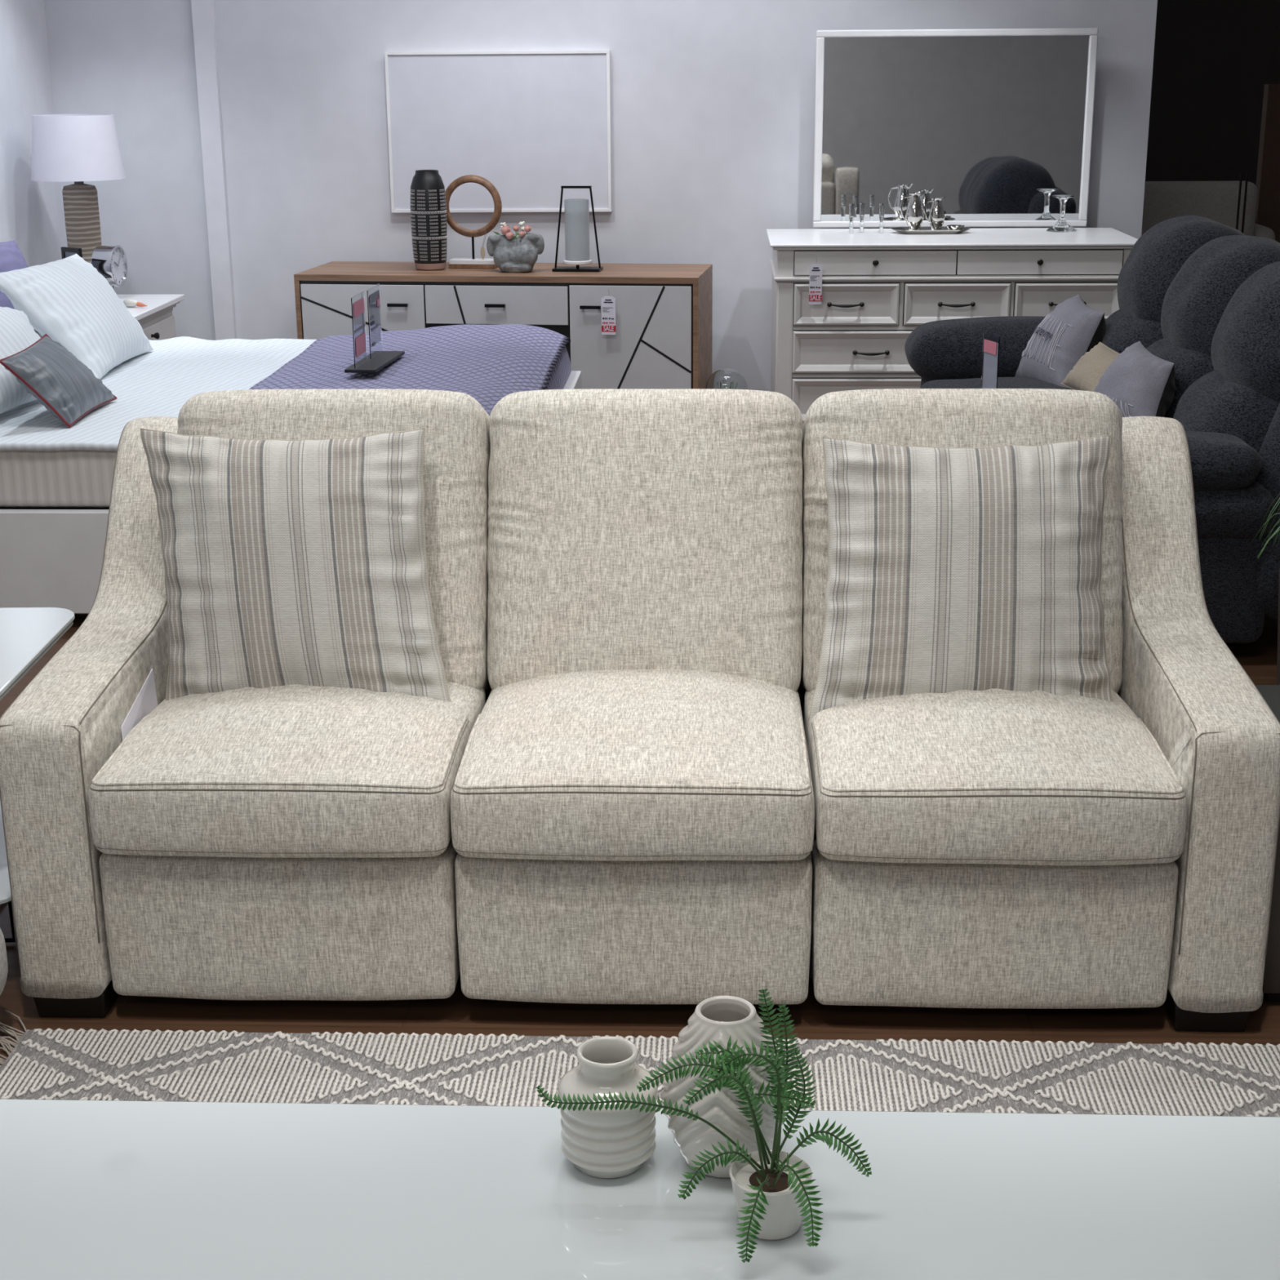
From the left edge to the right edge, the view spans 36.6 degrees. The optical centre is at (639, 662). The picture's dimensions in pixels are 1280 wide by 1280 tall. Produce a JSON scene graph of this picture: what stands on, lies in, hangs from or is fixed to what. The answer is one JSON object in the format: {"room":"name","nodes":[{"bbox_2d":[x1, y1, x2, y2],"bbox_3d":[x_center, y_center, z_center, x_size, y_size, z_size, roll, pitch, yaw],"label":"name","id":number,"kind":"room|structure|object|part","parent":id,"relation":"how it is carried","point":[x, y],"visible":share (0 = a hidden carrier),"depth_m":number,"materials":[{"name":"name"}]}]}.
{"room":"store","nodes":[
{"label":"store","id":0,"kind":"room"},
{"bbox_2d":[0,0,66,266],"bbox_3d":[-2.997,-0.845,3.255,0.100,3.100,12.150,0,17,2],"label":"wall","id":1,"kind":"structure","parent":0,"point":[32,212],"depth_m":8.58,"materials":[{"name":"paint"}]},
{"bbox_2d":[43,0,1157,391],"bbox_3d":[-0.199,-2.623,8.892,5.030,3.100,0.120,0,17,2],"label":"wall","id":2,"kind":"structure","parent":0,"point":[713,102],"depth_m":8.89,"materials":[{"name":"paint"}]},
{"bbox_2d":[191,0,236,340],"bbox_3d":[-1.982,-2.609,8.888,0.093,3.100,0.035,0,17,2],"label":"trim","id":3,"kind":"structure","parent":2,"relation":"attached to","point":[202,11],"depth_m":8.97,"materials":[{"name":"paint"}]},
{"bbox_2d":[384,49,611,213],"bbox_3d":[-0.646,-2.436,8.884,1.024,0.714,0.042,0,17,2],"label":"wall picture","id":4,"kind":"object","parent":2,"relation":"attached to","point":[531,124],"visible":0.99,"depth_m":8.86,"materials":[{"name":"white paint"}]},
{"bbox_2d":[0,506,1279,1065],"bbox_3d":[1.581,0.261,4.907,9.130,0.060,15.200,0,17,2],"label":"floor","id":5,"kind":"structure","parent":0,"point":[455,1014],"depth_m":3.57,"materials":[{"name":"brown wood"}]},
{"bbox_2d":[0,928,8,995],"bbox_3d":[-1.496,0.606,3.285,0.700,0.290,0.600,0,17,2],"label":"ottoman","id":6,"kind":"object","parent":5,"relation":"on","point":[3,957],"visible":1,"depth_m":3.46,"materials":[{"name":"beige fabric"}]},
{"bbox_2d":[0,607,75,942],"bbox_3d":[-1.483,0.266,3.849,0.630,0.597,0.640,-1,17,-1],"label":"side table","id":7,"kind":"object","parent":5,"relation":"on","point":[26,633],"visible":0.56,"depth_m":3.86,"materials":[{"name":"white paint"}]},
{"bbox_2d":[0,800,11,904],"bbox_3d":[-1.472,0.366,3.885,0.590,0.010,0.590,-1,17,-1],"label":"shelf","id":8,"kind":"object","parent":7,"relation":"attached to","point":[5,889],"depth_m":3.74,"materials":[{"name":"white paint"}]},
{"bbox_3d":[-1.466,0.278,3.837,0.417,0.582,0.522,-1,17,-1],"label":"leg frame","id":9,"kind":"part","parent":7,"relation":"part of","materials":[{"name":"black metal"}]},
{"bbox_2d":[34,293,185,340],"bbox_3d":[-2.415,-1.244,8.585,0.630,0.680,0.820,0,17,2],"label":"nightstand","id":10,"kind":"object","parent":5,"relation":"on","point":[157,320],"visible":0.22,"depth_m":8.60,"materials":[{"name":"white paint"}]},
{"bbox_2d":[61,246,82,258],"bbox_3d":[-2.416,-1.636,8.253,0.120,0.265,0.016,12,21,35],"label":"photo frame","id":11,"kind":"object","parent":10,"relation":"on","point":[66,252],"visible":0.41,"depth_m":8.22,"materials":[{"name":"black plastic"}]},
{"bbox_2d":[64,251,76,257],"bbox_3d":[-2.416,-1.636,8.253,0.088,0.229,0.004,12,21,35],"label":"picture","id":12,"kind":"object","parent":11,"relation":"attached to","point":[67,254],"depth_m":8.23},
{"bbox_2d":[31,113,125,263],"bbox_3d":[-2.459,-1.995,8.509,0.400,0.800,0.400,0,17,2],"label":"table lamp","id":13,"kind":"object","parent":10,"relation":"on","point":[78,148],"visible":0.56,"depth_m":8.31,"materials":[{"name":"fabric"}]},
{"bbox_3d":[-2.461,-2.248,8.431,0.400,0.270,0.400,0,17,2],"label":"lamp shade","id":14,"kind":"part","parent":13,"relation":"part of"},
{"bbox_3d":[-2.426,-1.523,8.496,0.612,0.043,0.788,0,17,2],"label":"cornice","id":15,"kind":"part","parent":10,"relation":"part of","materials":[{"name":"white paint"}]},
{"bbox_2d":[91,244,127,289],"bbox_3d":[-2.287,-1.666,8.343,0.091,0.266,0.176,2,17,8],"label":"desk clock","id":16,"kind":"object","parent":10,"relation":"on","point":[110,261],"visible":0.79,"depth_m":8.28,"materials":[{"name":"silver metal"}]},
{"bbox_2d":[123,298,146,306],"bbox_3d":[-2.189,-1.559,8.385,0.124,0.035,0.042,7,19,21],"label":"ornament","id":17,"kind":"object","parent":10,"relation":"on","point":[129,302],"visible":0.96,"depth_m":8.38,"materials":[{"name":"white ceramic"}]},
{"bbox_3d":[-2.122,-1.430,8.462,0.034,0.030,0.030,0,17,2],"label":"knob","id":18,"kind":"part","parent":10,"relation":"part of","materials":[{"name":"black plastic"}]},
{"bbox_3d":[-2.145,-1.406,8.502,0.015,0.155,0.720,0,17,2],"label":"drawer","id":19,"kind":"part","parent":10,"relation":"part of","materials":[{"name":"white paint"}]},
{"bbox_2d":[0,336,582,613],"bbox_3d":[-1.535,-0.890,7.008,2.495,0.930,2.300,0,17,2],"label":"bed","id":20,"kind":"object","parent":5,"relation":"on","point":[49,557],"visible":0.16,"depth_m":6.01,"materials":[{"name":"fabric"}]},
{"bbox_2d":[0,240,31,324],"bbox_3d":[-2.543,-1.494,7.678,0.187,0.420,0.710,0,17,2],"label":"cushion","id":21,"kind":"object","parent":20,"relation":"on","point":[11,258],"visible":0.27,"depth_m":7.68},
{"bbox_2d":[0,306,40,413],"bbox_3d":[-2.132,-1.057,6.443,0.375,0.405,0.749,5,18,18],"label":"bed pillow","id":22,"kind":"object","parent":20,"relation":"on","point":[17,334],"visible":0.52,"depth_m":6.40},
{"bbox_3d":[-1.555,-0.312,6.007,2.430,0.324,0.045,0,17,2],"label":"rail","id":23,"kind":"part","parent":20,"relation":"part of","materials":[{"name":"white paint"}]},
{"bbox_3d":[-1.543,-0.902,6.997,2.360,0.214,2.204,0,17,2],"label":"mattress","id":24,"kind":"part","parent":20,"relation":"part of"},
{"bbox_2d":[0,333,117,427],"bbox_3d":[-1.893,-0.924,6.299,0.205,0.241,0.575,0,17,2],"label":"cushion","id":25,"kind":"object","parent":20,"relation":"on","point":[60,382],"visible":1,"depth_m":6.18,"materials":[{"name":"fabric"}]},
{"bbox_2d":[0,253,153,378],"bbox_3d":[-2.110,-1.306,7.263,0.354,0.391,0.820,0,17,2],"label":"bed pillow","id":26,"kind":"object","parent":20,"relation":"on","point":[67,300],"visible":0.93,"depth_m":7.04,"materials":[{"name":"fabric"}]},
{"bbox_2d":[248,324,571,416],"bbox_3d":[-0.838,-0.948,6.990,1.020,0.298,2.245,0,17,2],"label":"bedspread","id":27,"kind":"object","parent":20,"relation":"on","point":[487,363],"visible":0.48,"depth_m":7.11,"materials":[{"name":"fabric"}]},
{"bbox_2d":[344,284,404,373],"bbox_3d":[-0.955,-1.204,6.939,0.115,0.259,0.456,1,17,6],"label":"sign holder","id":28,"kind":"object","parent":27,"relation":"on","point":[377,359],"visible":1,"depth_m":6.92,"materials":[{"name":"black plastic"}]},
{"bbox_3d":[-0.991,-1.176,6.827,0.003,0.244,0.216,1,17,3],"label":"acrylic panel","id":29,"kind":"part","parent":28,"relation":"part of","materials":[{"name":"white"}]},
{"bbox_3d":[-0.966,-1.245,7.045,0.003,0.244,0.225,1,17,3],"label":"acrylic panel","id":30,"kind":"part","parent":28,"relation":"part of","materials":[{"name":"white"}]},
{"bbox_3d":[-0.315,-0.681,7.024,0.055,0.405,2.300,0,17,2],"label":"foot rail","id":31,"kind":"part","parent":20,"relation":"part of","materials":[{"name":"white paint"}]},
{"bbox_2d":[293,261,712,388],"bbox_3d":[-0.597,-1.377,8.766,1.793,0.800,0.607,2,17,8],"label":"sideboard","id":32,"kind":"object","parent":5,"relation":"on","point":[662,339],"visible":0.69,"depth_m":8.42,"materials":[{"name":"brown wood"}]},
{"bbox_3d":[-1.219,-1.339,8.588,0.554,0.672,0.016,2,17,8],"label":"door","id":33,"kind":"part","parent":32,"relation":"part of","materials":[{"name":"grey laminate"}]},
{"bbox_3d":[-1.061,-1.567,8.470,0.090,0.014,0.028,2,17,8],"label":"handle","id":34,"kind":"part","parent":32,"relation":"part of","materials":[{"name":"black metal"}]},
{"bbox_2d":[409,169,447,270],"bbox_3d":[-0.941,-1.971,8.612,0.161,0.430,0.161,0,17,2],"label":"vase","id":35,"kind":"object","parent":32,"relation":"on","point":[428,207],"visible":1,"depth_m":8.55,"materials":[{"name":"ceramic"}]},
{"bbox_2d":[444,174,502,268],"bbox_3d":[-0.752,-1.977,8.665,0.273,0.406,0.090,2,17,8],"label":"ring sculpture","id":36,"kind":"object","parent":32,"relation":"on","point":[455,263],"visible":0.96,"depth_m":8.66,"materials":[{"name":"brown wood"}]},
{"bbox_3d":[-0.751,-1.880,8.696,0.011,0.127,0.011,2,17,8],"label":"rod","id":37,"kind":"part","parent":36,"relation":"part of","materials":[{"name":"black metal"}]},
{"bbox_3d":[-0.630,-1.553,8.409,0.090,0.014,0.028,2,17,8],"label":"handle","id":38,"kind":"part","parent":32,"relation":"part of","materials":[{"name":"black metal"}]},
{"bbox_3d":[-0.625,-1.559,8.430,0.632,0.165,0.016,2,17,8],"label":"drawer","id":39,"kind":"part","parent":32,"relation":"part of","materials":[{"name":"grey laminate"}]},
{"bbox_2d":[486,232,544,272],"bbox_3d":[-0.551,-1.811,8.529,0.177,0.168,0.212,-17,23,-42],"label":"planter","id":40,"kind":"object","parent":32,"relation":"on","point":[512,255],"visible":1,"depth_m":8.49,"materials":[{"name":"grey stone"}]},
{"bbox_2d":[493,221,531,241],"bbox_3d":[-0.561,-1.873,8.499,0.172,0.128,0.077,2,17,8],"label":"bunch","id":41,"kind":"object","parent":40,"relation":"in","point":[505,229],"visible":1,"depth_m":8.47,"materials":[{"name":"pink plant"}]},
{"bbox_2d":[551,185,603,271],"bbox_3d":[-0.278,-1.913,8.519,0.210,0.365,0.130,2,17,8],"label":"lantern","id":42,"kind":"object","parent":32,"relation":"on","point":[576,211],"visible":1,"depth_m":8.49,"materials":[{"name":"black metal"}]},
{"bbox_3d":[-0.277,-1.775,8.562,0.130,0.016,0.130,2,17,8],"label":"dish","id":43,"kind":"part","parent":42,"relation":"part of","materials":[{"name":"ceramic"}]},
{"bbox_3d":[-0.214,-1.535,8.353,0.090,0.014,0.028,2,17,8],"label":"handle","id":44,"kind":"part","parent":32,"relation":"part of","materials":[{"name":"black metal"}]},
{"bbox_2d":[600,288,615,334],"bbox_3d":[-0.136,-1.512,8.333,0.062,0.195,0.007,2,17,8],"label":"price tag","id":45,"kind":"object","parent":32,"relation":"hanging from","point":[608,303],"visible":1,"depth_m":8.34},
{"bbox_2d":[602,299,613,319],"bbox_3d":[-0.137,-1.521,8.327,0.050,0.085,0.001,2,17,8],"label":"print","id":46,"kind":"object","parent":45,"relation":"on","point":[605,300],"depth_m":8.33},
{"bbox_3d":[-0.040,-1.299,8.424,0.530,0.677,0.016,2,17,8],"label":"door","id":47,"kind":"part","parent":32,"relation":"part of","materials":[{"name":"grey laminate"}]},
{"bbox_2d":[0,388,1279,1031],"bbox_3d":[0.004,0.026,3.832,2.262,1.050,1.070,0,17,2],"label":"sofa","id":48,"kind":"object","parent":5,"relation":"on","point":[624,791],"visible":0.8,"depth_m":3.49,"materials":[{"name":"beige fabric"}]},
{"bbox_3d":[-1.053,0.622,3.620,0.135,0.054,0.099,0,17,2],"label":"leg","id":49,"kind":"part","parent":48,"relation":"part of","materials":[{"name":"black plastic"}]},
{"bbox_3d":[-1.045,0.035,3.902,0.160,0.917,1.024,0,17,2],"label":"armrest","id":50,"kind":"part","parent":48,"relation":"part of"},
{"bbox_2d":[88,680,485,857],"bbox_3d":[-0.647,0.161,3.693,0.641,0.198,0.674,0,17,2],"label":"seat cushion","id":51,"kind":"object","parent":48,"relation":"on","point":[294,771],"depth_m":3.42,"materials":[{"name":"fabric"}]},
{"bbox_2d":[139,427,450,702],"bbox_3d":[-0.669,-0.185,3.794,0.617,0.530,0.263,0,17,2],"label":"striped pillow","id":52,"kind":"object","parent":48,"relation":"on","point":[300,562],"visible":0.89,"depth_m":3.73,"materials":[{"name":"fabric"}]},
{"bbox_2d":[177,388,490,693],"bbox_3d":[-0.632,-0.240,4.029,0.646,0.650,0.392,0,17,2],"label":"cushion","id":53,"kind":"object","parent":48,"relation":"on","point":[457,464],"depth_m":3.91,"materials":[{"name":"fabric"}]},
{"bbox_2d":[450,669,814,861],"bbox_3d":[-0.003,0.164,3.668,0.641,0.199,0.674,0,17,2],"label":"seat cushion","id":54,"kind":"object","parent":48,"relation":"on","point":[555,765],"depth_m":3.41,"materials":[{"name":"fabric"}]},
{"bbox_3d":[0.009,0.336,3.999,1.930,0.240,0.900,0,17,2],"label":"frame","id":55,"kind":"part","parent":48,"relation":"part of","materials":[{"name":"beige fabric"}]},
{"bbox_3d":[0.022,-0.045,4.278,1.930,0.800,0.140,0,17,2],"label":"panel","id":56,"kind":"part","parent":48,"relation":"part of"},
{"bbox_2d":[487,388,803,692],"bbox_3d":[0.012,-0.237,4.004,0.644,0.650,0.393,0,17,2],"label":"cushion","id":57,"kind":"object","parent":48,"relation":"on","point":[629,530],"depth_m":3.88,"materials":[{"name":"fabric"}]},
{"bbox_2d":[807,435,1113,724],"bbox_3d":[0.622,-0.164,3.745,0.605,0.531,0.285,0,17,2],"label":"striped pillow","id":58,"kind":"object","parent":48,"relation":"on","point":[950,569],"visible":0.8,"depth_m":3.68,"materials":[{"name":"fabric"}]},
{"bbox_2d":[800,388,1123,693],"bbox_3d":[0.656,-0.234,3.979,0.644,0.650,0.393,0,17,2],"label":"cushion","id":59,"kind":"object","parent":48,"relation":"on","point":[921,417],"depth_m":3.87,"materials":[{"name":"fabric"}]},
{"bbox_2d":[804,688,1186,865],"bbox_3d":[0.641,0.168,3.643,0.641,0.199,0.674,0,17,2],"label":"seat cushion","id":60,"kind":"object","parent":48,"relation":"on","point":[993,776],"depth_m":3.37,"materials":[{"name":"fabric"}]},
{"bbox_3d":[1.055,0.045,3.819,0.160,0.917,1.024,0,17,2],"label":"armrest","id":61,"kind":"part","parent":48,"relation":"part of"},
{"bbox_3d":[1.035,0.632,3.538,0.135,0.054,0.099,0,17,2],"label":"leg","id":62,"kind":"part","parent":48,"relation":"part of","materials":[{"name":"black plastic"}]},
{"bbox_2d":[0,1009,1279,1116],"bbox_3d":[0.215,1.000,2.436,2.959,0.016,2.338,0,17,2],"label":"area rug","id":63,"kind":"object","parent":5,"relation":"on","point":[913,1075],"visible":0.29,"depth_m":3.36,"materials":[{"name":"fabric"}]},
{"bbox_2d":[0,1098,1279,1279],"bbox_3d":[0.016,0.866,2.211,2.160,0.388,0.715,0,17,2],"label":"coffee table","id":64,"kind":"object","parent":63,"relation":"on","point":[90,1189],"visible":0.91,"depth_m":2.29,"materials":[{"name":"white paint"}]},
{"bbox_2d":[557,1035,657,1178],"bbox_3d":[-0.039,0.539,2.350,0.121,0.152,0.121,0,17,2],"label":"vase","id":65,"kind":"object","parent":64,"relation":"on","point":[604,1144],"visible":0.91,"depth_m":2.31,"materials":[{"name":"white ceramic"}]},
{"bbox_2d":[536,988,871,1262],"bbox_3d":[0.073,0.525,2.187,0.387,0.274,0.182,0,17,2],"label":"potted fern","id":66,"kind":"object","parent":64,"relation":"on","point":[771,1188],"visible":1,"depth_m":2.21,"materials":[{"name":"green plant"}]},
{"bbox_2d":[660,995,787,1177],"bbox_3d":[0.103,0.512,2.347,0.156,0.204,0.156,0,17,2],"label":"vase","id":67,"kind":"object","parent":64,"relation":"on","point":[718,1018],"visible":0.74,"depth_m":2.29,"materials":[{"name":"white ceramic"}]},
{"bbox_2d":[728,1150,812,1239],"bbox_3d":[0.150,0.618,2.231,0.095,0.070,0.095,0,17,2],"label":"pot","id":68,"kind":"object","parent":64,"relation":"on","point":[783,1219],"depth_m":2.21,"materials":[{"name":"white ceramic"}]},
{"bbox_2d":[706,368,747,389],"bbox_3d":[0.390,-1.141,8.712,0.188,0.369,0.188,0,17,2],"label":"glass cloche","id":69,"kind":"object","parent":5,"relation":"on","point":[725,378],"visible":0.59,"depth_m":8.61,"materials":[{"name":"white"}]},
{"bbox_2d":[765,227,1137,425],"bbox_3d":[1.345,-1.402,8.550,1.565,0.950,0.800,0,17,2],"label":"dresser","id":70,"kind":"object","parent":5,"relation":"on","point":[877,288],"visible":0.47,"depth_m":8.14,"materials":[{"name":"white paint"}]},
{"bbox_2d":[808,256,822,304],"bbox_3d":[0.736,-1.601,8.101,0.053,0.198,0.007,0,17,2],"label":"price tag","id":71,"kind":"object","parent":70,"relation":"hanging from","point":[815,269],"visible":1,"depth_m":8.10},
{"bbox_2d":[810,266,820,288],"bbox_3d":[0.735,-1.611,8.095,0.042,0.086,0.001,0,17,2],"label":"print","id":72,"kind":"object","parent":71,"relation":"on","point":[815,271],"depth_m":8.10},
{"bbox_3d":[0.865,-1.507,8.139,0.157,0.023,0.040,0,17,2],"label":"pull handle","id":73,"kind":"part","parent":70,"relation":"part of","materials":[{"name":"black plastic"}]},
{"bbox_3d":[0.870,-1.510,8.152,0.440,0.172,0.022,0,17,2],"label":"drawer","id":74,"kind":"part","parent":70,"relation":"part of","materials":[{"name":"white paint"}]},
{"bbox_2d":[848,203,854,233],"bbox_3d":[0.934,-1.961,8.539,0.025,0.128,0.025,0,17,2],"label":"glass holder","id":75,"kind":"object","parent":70,"relation":"on","point":[851,206],"visible":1,"depth_m":8.53,"materials":[{"name":"clear"}]},
{"bbox_3d":[0.986,-1.319,8.207,0.673,0.176,0.022,0,17,2],"label":"drawer","id":76,"kind":"part","parent":70,"relation":"part of","materials":[{"name":"white paint"}]},
{"bbox_3d":[0.987,-1.121,8.268,0.673,0.186,0.022,0,17,2],"label":"drawer","id":77,"kind":"part","parent":70,"relation":"part of","materials":[{"name":"white paint"}]},
{"bbox_2d":[859,202,865,232],"bbox_3d":[0.987,-1.979,8.594,0.025,0.128,0.025,0,17,2],"label":"glass holder","id":78,"kind":"object","parent":70,"relation":"on","point":[861,204],"visible":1,"depth_m":8.58,"materials":[{"name":"clear"}]},
{"bbox_3d":[0.979,-1.314,8.194,0.157,0.023,0.040,0,17,2],"label":"pull handle","id":79,"kind":"part","parent":70,"relation":"part of","materials":[{"name":"black plastic"}]},
{"bbox_3d":[0.987,-1.677,8.108,0.675,0.098,0.016,0,17,2],"label":"drawer","id":80,"kind":"part","parent":70,"relation":"part of","materials":[{"name":"white paint"}]},
{"bbox_3d":[0.985,-1.673,8.086,0.026,0.026,0.028,0,17,2],"label":"knob","id":81,"kind":"part","parent":70,"relation":"part of","materials":[{"name":"black plastic"}]},
{"bbox_2d":[879,203,884,233],"bbox_3d":[1.068,-1.964,8.543,0.025,0.128,0.025,0,17,2],"label":"glass holder","id":82,"kind":"object","parent":70,"relation":"on","point":[881,205],"visible":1,"depth_m":8.53,"materials":[{"name":"clear"}]},
{"bbox_2d":[890,226,970,234],"bbox_3d":[1.285,-1.913,8.560,0.344,0.019,0.176,0,17,0],"label":"serving tray","id":83,"kind":"object","parent":70,"relation":"on","point":[923,230],"visible":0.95,"depth_m":8.50,"materials":[{"name":"silver metal"}]},
{"bbox_2d":[899,191,924,230],"bbox_3d":[1.201,-1.989,8.521,0.104,0.176,0.084,4,18,14],"label":"pitcher","id":84,"kind":"object","parent":83,"relation":"on","point":[914,215],"visible":0.98,"depth_m":8.49,"materials":[{"name":"silver metal"}]},
{"bbox_3d":[1.164,-1.997,8.500,0.047,0.112,0.009,-6,18,-17],"label":"handle","id":85,"kind":"part","parent":84,"relation":"part of","materials":[{"name":"silver metal"}]},
{"bbox_2d":[924,195,945,230],"bbox_3d":[1.304,-1.985,8.544,0.090,0.152,0.072,4,18,14],"label":"pitcher","id":86,"kind":"object","parent":83,"relation":"on","point":[936,216],"visible":0.98,"depth_m":8.52,"materials":[{"name":"silver metal"}]},
{"bbox_3d":[1.272,-1.992,8.526,0.040,0.097,0.008,-6,18,-17],"label":"handle","id":87,"kind":"part","parent":86,"relation":"part of","materials":[{"name":"silver metal"}]},
{"bbox_2d":[946,224,964,230],"bbox_3d":[1.399,-1.924,8.563,0.080,0.024,0.080,0,17,2],"label":"dish","id":88,"kind":"object","parent":83,"relation":"on","point":[949,227],"visible":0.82,"depth_m":8.54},
{"bbox_3d":[1.346,-1.718,8.463,1.534,0.018,0.777,0,17,2],"label":"moulding","id":89,"kind":"part","parent":70,"relation":"part of","materials":[{"name":"white paint"}]},
{"bbox_3d":[1.343,-1.843,8.429,1.542,0.012,0.767,0,17,2],"label":"cornice","id":90,"kind":"part","parent":70,"relation":"part of","materials":[{"name":"white paint"}]},
{"bbox_2d":[813,27,1098,227],"bbox_3d":[1.408,-2.398,8.697,1.240,0.860,0.040,0,17,2],"label":"dresser mirror","id":91,"kind":"object","parent":70,"relation":"on","point":[997,123],"visible":0.99,"depth_m":8.69,"materials":[{"name":"white paint"}]},
{"bbox_3d":[1.329,-1.505,8.120,0.157,0.023,0.040,0,17,2],"label":"pull handle","id":92,"kind":"part","parent":70,"relation":"part of","materials":[{"name":"black plastic"}]},
{"bbox_3d":[1.334,-1.508,8.133,0.440,0.172,0.022,0,17,2],"label":"drawer","id":93,"kind":"part","parent":70,"relation":"part of","materials":[{"name":"white paint"}]},
{"bbox_3d":[1.671,-1.673,8.082,0.684,0.098,0.016,0,17,2],"label":"drawer","id":94,"kind":"part","parent":70,"relation":"part of","materials":[{"name":"white paint"}]},
{"bbox_3d":[1.668,-1.670,8.060,0.026,0.026,0.028,0,17,2],"label":"knob","id":95,"kind":"part","parent":70,"relation":"part of","materials":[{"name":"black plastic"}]},
{"bbox_2d":[1046,194,1076,232],"bbox_3d":[1.874,-1.993,8.574,0.132,0.154,0.132,0,17,2],"label":"candle holder","id":96,"kind":"object","parent":70,"relation":"on","point":[1061,225],"visible":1,"depth_m":8.56,"materials":[{"name":"clear glass"}]},
{"bbox_3d":[1.795,-1.506,8.115,0.440,0.172,0.022,0,17,2],"label":"drawer","id":97,"kind":"part","parent":70,"relation":"part of","materials":[{"name":"white paint"}]},
{"bbox_3d":[1.791,-1.503,8.102,0.157,0.023,0.040,0,17,2],"label":"pull handle","id":98,"kind":"part","parent":70,"relation":"part of","materials":[{"name":"black plastic"}]},
{"bbox_2d":[904,215,1279,643],"bbox_3d":[1.570,-0.845,6.409,1.326,1.158,2.182,0,17,2],"label":"loveseat","id":99,"kind":"object","parent":5,"relation":"on","point":[1201,295],"visible":0.48,"depth_m":5.76,"materials":[{"name":"black fabric"}]},
{"bbox_3d":[1.507,-0.907,7.346,0.899,0.658,0.356,0,17,2],"label":"armrest","id":100,"kind":"part","parent":99,"relation":"part of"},
{"bbox_2d":[981,333,999,388],"bbox_3d":[1.084,-0.898,6.080,0.134,0.262,0.106,-6,18,-16],"label":"sign holder","id":101,"kind":"object","parent":99,"relation":"on","point":[990,354],"visible":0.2,"depth_m":6.07,"materials":[{"name":"clear plastic"}]},
{"bbox_2d":[920,377,1071,389],"bbox_3d":[1.313,-0.856,6.750,0.645,0.228,0.706,0,17,2],"label":"seat cushion","id":102,"kind":"object","parent":99,"relation":"on","point":[1002,382],"depth_m":6.79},
{"bbox_2d":[1014,293,1106,387],"bbox_3d":[1.505,-1.121,6.875,0.269,0.322,0.469,0,17,2],"label":"cushion","id":103,"kind":"object","parent":99,"relation":"on","point":[1069,331],"visible":0.76,"depth_m":6.77,"materials":[{"name":"grey fabric"}]},
{"bbox_2d":[1060,342,1119,391],"bbox_3d":[1.549,-0.964,6.443,0.186,0.172,0.391,-4,18,-11],"label":"cushion","id":104,"kind":"object","parent":99,"relation":"on","point":[1085,375],"visible":0.45,"depth_m":6.43,"materials":[{"name":"beige fabric"}]},
{"bbox_2d":[1093,341,1175,417],"bbox_3d":[1.547,-0.853,6.039,0.242,0.250,0.380,0,17,2],"label":"cushion","id":105,"kind":"object","parent":99,"relation":"on","point":[1140,383],"visible":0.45,"depth_m":5.96,"materials":[{"name":"grey fabric"}]},
{"bbox_3d":[1.377,-0.277,5.628,0.866,0.426,0.259,0,17,2],"label":"armrest","id":106,"kind":"part","parent":99,"relation":"part of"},
{"bbox_2d":[1141,181,1275,240],"bbox_3d":[2.735,-1.921,9.929,0.860,1.100,0.690,0,17,2],"label":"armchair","id":107,"kind":"object","parent":5,"relation":"on","point":[1215,201],"visible":0.16,"depth_m":9.47,"materials":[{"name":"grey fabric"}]},
{"bbox_3d":[3.085,-2.067,9.885,0.160,0.360,0.640,0,17,2],"label":"armrest","id":108,"kind":"part","parent":107,"relation":"part of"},
{"bbox_2d":[1235,173,1248,233],"bbox_3d":[2.906,-1.800,9.452,0.220,1.150,0.220,0,17,2],"label":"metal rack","id":109,"kind":"object","parent":5,"relation":"on","point":[1241,174],"visible":0.06,"depth_m":9.32,"materials":[{"name":"black metal"}]},
{"bbox_2d":[1251,493,1279,684],"bbox_3d":[1.751,-0.120,4.919,0.422,0.658,0.407,0,17,2],"label":"potted plant","id":110,"kind":"object","parent":5,"relation":"on","point":[1278,528],"visible":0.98,"depth_m":4.93,"materials":[{"name":"green plant"}]},
{"bbox_3d":[1.749,-0.018,4.939,0.260,0.450,0.260,0,17,2],"label":"pot","id":111,"kind":"part","parent":110,"relation":"part of","materials":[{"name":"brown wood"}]},
{"bbox_2d":[1254,84,1279,243],"bbox_3d":[3.377,-2.224,10.128,0.380,1.550,0.040,-6,18,-17],"label":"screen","id":112,"kind":"object","parent":5,"relation":"on","point":[1268,176],"visible":0.41,"depth_m":9.96,"materials":[{"name":"brown wood"}]},
{"bbox_2d":[1254,684,1279,1002],"bbox_3d":[1.471,0.346,3.696,0.655,0.500,0.420,0,17,2],"label":"end table","id":113,"kind":"object","parent":5,"relation":"on","point":[1270,693],"visible":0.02,"depth_m":3.56,"materials":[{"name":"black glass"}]},
{"bbox_2d":[1145,0,1279,184],"bbox_3d":[4.374,-3.453,11.444,3.900,3.100,0.100,0,17,2],"label":"wall","id":114,"kind":"structure","parent":0,"point":[1214,60],"depth_m":11.44,"materials":[{"name":"paint"}]}
]}

